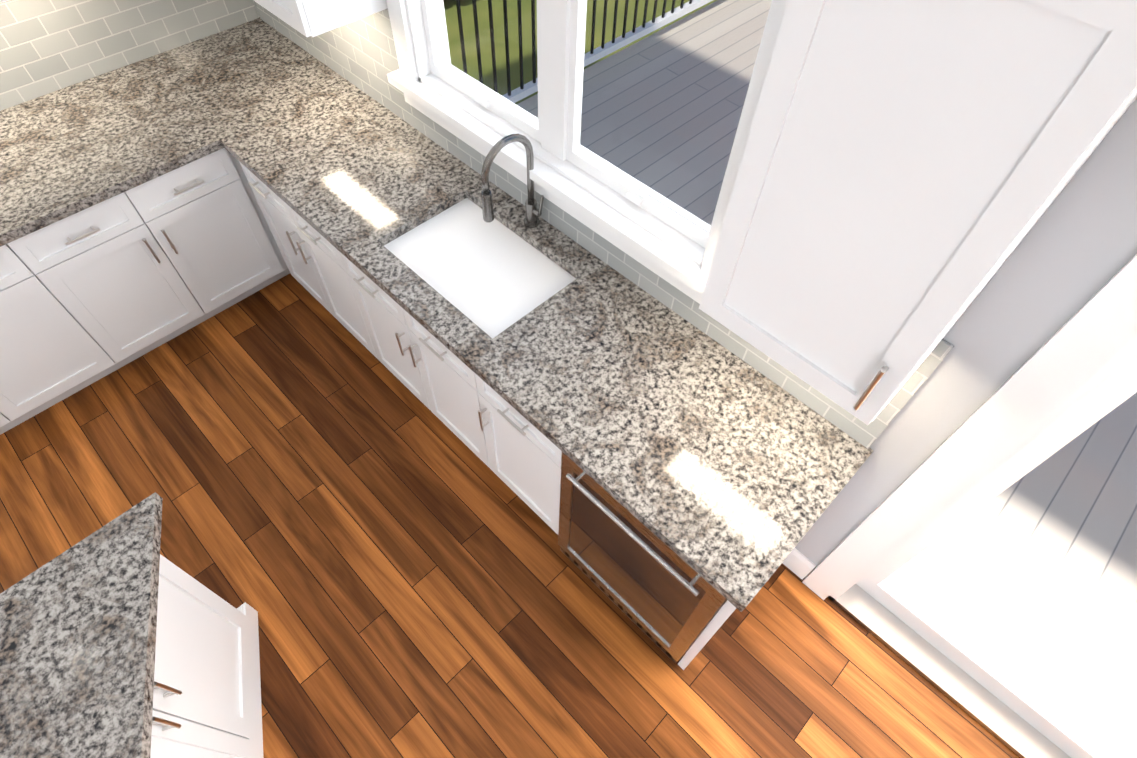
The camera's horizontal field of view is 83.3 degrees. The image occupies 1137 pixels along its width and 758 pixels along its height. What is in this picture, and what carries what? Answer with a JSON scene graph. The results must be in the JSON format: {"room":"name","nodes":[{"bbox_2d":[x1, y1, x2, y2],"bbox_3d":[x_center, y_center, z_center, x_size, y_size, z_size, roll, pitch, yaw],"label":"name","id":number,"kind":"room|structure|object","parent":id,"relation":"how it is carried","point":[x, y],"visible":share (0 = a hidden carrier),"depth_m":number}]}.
{"room":"kitchen","nodes":[
{"label":"kitchen","id":0,"kind":"room"},
{"bbox_2d":[0,273,1019,757],"bbox_3d":[-1.202,3.082,0.978,8.400,0.120,7.300,40,63,23],"label":"floor","id":1,"kind":"structure","parent":0,"point":[358,527],"depth_m":2.53},
{"bbox_2d":[0,392,32,434],"bbox_3d":[-2.817,-0.120,2.578,0.790,0.874,0.507,40,63,23],"label":"base cabinet","id":2,"kind":"object","parent":1,"relation":"on","point":[11,414],"depth_m":2.75},
{"bbox_2d":[0,236,135,415],"bbox_3d":[-2.520,-0.358,2.757,0.790,0.874,0.565,40,63,23],"label":"base cabinet","id":3,"kind":"object","parent":1,"relation":"on","point":[53,346],"depth_m":2.67},
{"bbox_2d":[28,184,219,358],"bbox_3d":[-2.208,-0.609,2.944,0.790,0.874,0.549,40,63,23],"label":"base cabinet","id":4,"kind":"object","parent":1,"relation":"on","point":[124,260],"depth_m":2.74},
{"bbox_2d":[0,20,351,247],"bbox_3d":[-2.897,-0.294,2.139,0.815,0.040,4.573,40,63,23],"label":"countertop","id":5,"kind":"structure","parent":4,"relation":"on","point":[64,152],"depth_m":2.73},
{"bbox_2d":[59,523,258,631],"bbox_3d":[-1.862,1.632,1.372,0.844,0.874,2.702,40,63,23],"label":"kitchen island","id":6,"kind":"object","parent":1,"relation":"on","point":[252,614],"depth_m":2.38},
{"bbox_2d":[0,492,263,757],"bbox_3d":[-1.743,1.426,0.962,1.060,0.040,2.800,40,63,23],"label":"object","id":7,"kind":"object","parent":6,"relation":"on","point":[109,648],"depth_m":1.59},
{"bbox_2d":[144,148,283,311],"bbox_3d":[-1.923,-0.837,3.116,0.790,0.874,0.488,40,63,23],"label":"base cabinet","id":8,"kind":"object","parent":1,"relation":"on","point":[207,205],"depth_m":2.92},
{"bbox_2d":[220,84,873,611],"bbox_3d":[-0.273,-0.380,2.288,2.672,0.040,0.645,40,63,23],"label":"countertop","id":9,"kind":"structure","parent":8,"relation":"on","point":[730,470],"depth_m":2.03},
{"bbox_2d":[384,196,575,335],"bbox_3d":[-0.330,-0.365,2.409,0.660,0.202,0.440,40,63,23],"label":"sink","id":10,"kind":"object","parent":9,"relation":"in","point":[494,275],"depth_m":2.34},
{"bbox_2d":[481,134,543,227],"bbox_3d":[-0.188,-0.644,2.200,0.096,0.412,0.250,40,63,23],"label":"faucet","id":11,"kind":"object","parent":9,"relation":"on","point":[533,214],"visible":1,"depth_m":2.16},
{"bbox_2d":[232,156,319,301],"bbox_3d":[-1.061,-0.775,3.101,0.456,0.874,0.620,40,63,23],"label":"base cabinet","id":12,"kind":"object","parent":1,"relation":"on","point":[261,199],"depth_m":2.99},
{"bbox_2d":[272,192,363,344],"bbox_3d":[-0.806,-0.563,2.960,0.494,0.874,0.620,40,63,23],"label":"base cabinet","id":13,"kind":"object","parent":1,"relation":"on","point":[309,243],"depth_m":2.82},
{"bbox_2d":[324,240,415,395],"bbox_3d":[-0.530,-0.334,2.807,0.515,0.874,0.620,40,63,23],"label":"base cabinet","id":14,"kind":"object","parent":1,"relation":"on","point":[368,306],"depth_m":2.68},
{"bbox_2d":[388,300,475,454],"bbox_3d":[-0.247,-0.099,2.651,0.515,0.874,0.620,40,63,23],"label":"base cabinet","id":15,"kind":"object","parent":1,"relation":"on","point":[435,375],"depth_m":2.50},
{"bbox_2d":[456,360,543,520],"bbox_3d":[0.025,0.128,2.500,0.485,0.874,0.620,40,63,23],"label":"base cabinet","id":16,"kind":"object","parent":1,"relation":"on","point":[502,438],"depth_m":2.34},
{"bbox_2d":[544,440,735,669],"bbox_3d":[0.408,0.446,2.288,0.707,0.874,0.620,40,63,23],"label":"base cabinet","id":17,"kind":"object","parent":1,"relation":"on","point":[552,455],"depth_m":2.14},
{"bbox_2d":[558,452,725,663],"bbox_3d":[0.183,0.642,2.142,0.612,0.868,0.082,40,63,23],"label":"wine fridge","id":18,"kind":"object","parent":17,"relation":"in","point":[662,596],"visible":0.94,"depth_m":2.06},
{"bbox_2d":[795,98,1136,577],"bbox_3d":[1.416,0.243,1.255,8.250,2.850,0.150,40,63,23],"label":"wall","id":19,"kind":"structure","parent":0,"point":[1074,252],"depth_m":1.35},
{"bbox_2d":[254,0,267,23],"bbox_3d":[-1.093,-1.919,1.902,0.407,1.350,0.386,40,63,23],"label":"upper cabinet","id":20,"kind":"object","parent":19,"relation":"attached to","point":[261,2],"depth_m":2.32},
{"bbox_2d":[264,0,387,36],"bbox_3d":[-0.888,-1.770,1.803,0.367,1.350,0.350,40,63,23],"label":"upper cabinet","id":21,"kind":"object","parent":19,"relation":"attached to","point":[313,18],"depth_m":2.22},
{"bbox_2d":[386,0,787,303],"bbox_3d":[-0.038,-1.148,1.736,1.660,1.510,0.218,40,63,23],"label":"window","id":22,"kind":"structure","parent":19,"relation":"in","point":[666,239],"depth_m":2.12},
{"bbox_2d":[782,548,815,578],"bbox_3d":[-0.958,3.207,0.739,7.420,0.140,7.000,40,63,23],"label":"baseboard","id":23,"kind":"structure","parent":19,"relation":"attached to","point":[798,564],"depth_m":2.53},
{"bbox_2d":[699,0,1136,424],"bbox_3d":[0.615,-0.521,0.972,0.460,1.350,0.350,40,63,23],"label":"upper cabinet","id":24,"kind":"object","parent":19,"relation":"attached to","point":[908,170],"depth_m":1.00},
{"bbox_2d":[802,254,1136,757],"bbox_3d":[2.002,0.824,1.002,2.790,2.625,0.190,40,63,23],"label":"sliding glass door","id":25,"kind":"structure","parent":19,"relation":"in","point":[1073,377],"depth_m":1.83},
{"label":"outside","id":26,"kind":"structure","parent":0,"visible":0},
{"bbox_2d":[443,0,716,104],"bbox_3d":[15.661,-14.481,15.673,170.000,0.300,180.000,40,63,23],"label":"ground","id":27,"kind":"structure","parent":26,"point":[451,18],"depth_m":7.64},
{"bbox_2d":[517,0,1136,757],"bbox_3d":[3.672,0.430,3.760,9.100,1.270,4.948,40,63,23],"label":"deck","id":28,"kind":"object","parent":27,"relation":"on","point":[1101,448],"depth_m":2.79},
{"bbox_2d":[456,0,712,102],"bbox_3d":[3.733,-0.285,2.797,9.160,1.130,4.830,40,63,23],"label":"deck railing","id":29,"kind":"object","parent":28,"relation":"on","point":[683,9],"depth_m":4.42},
{"bbox_3d":[-3.208,-0.901,1.906,0.150,2.850,4.830,40,63,23],"label":"wall","id":30,"kind":"structure","parent":0,"visible":0},
{"bbox_2d":[0,0,255,110],"bbox_3d":[-3.165,-0.796,1.916,0.020,0.885,4.574,40,63,23],"label":"tile backsplash","id":31,"kind":"structure","parent":30,"relation":"attached to","point":[48,46],"depth_m":2.81},
{"bbox_2d":[252,0,953,448],"bbox_3d":[-0.327,-0.948,2.367,3.450,0.483,0.010,40,63,23],"label":"tile backsplash","id":32,"kind":"structure","parent":30,"relation":"attached to","point":[362,51],"depth_m":2.36}
]}

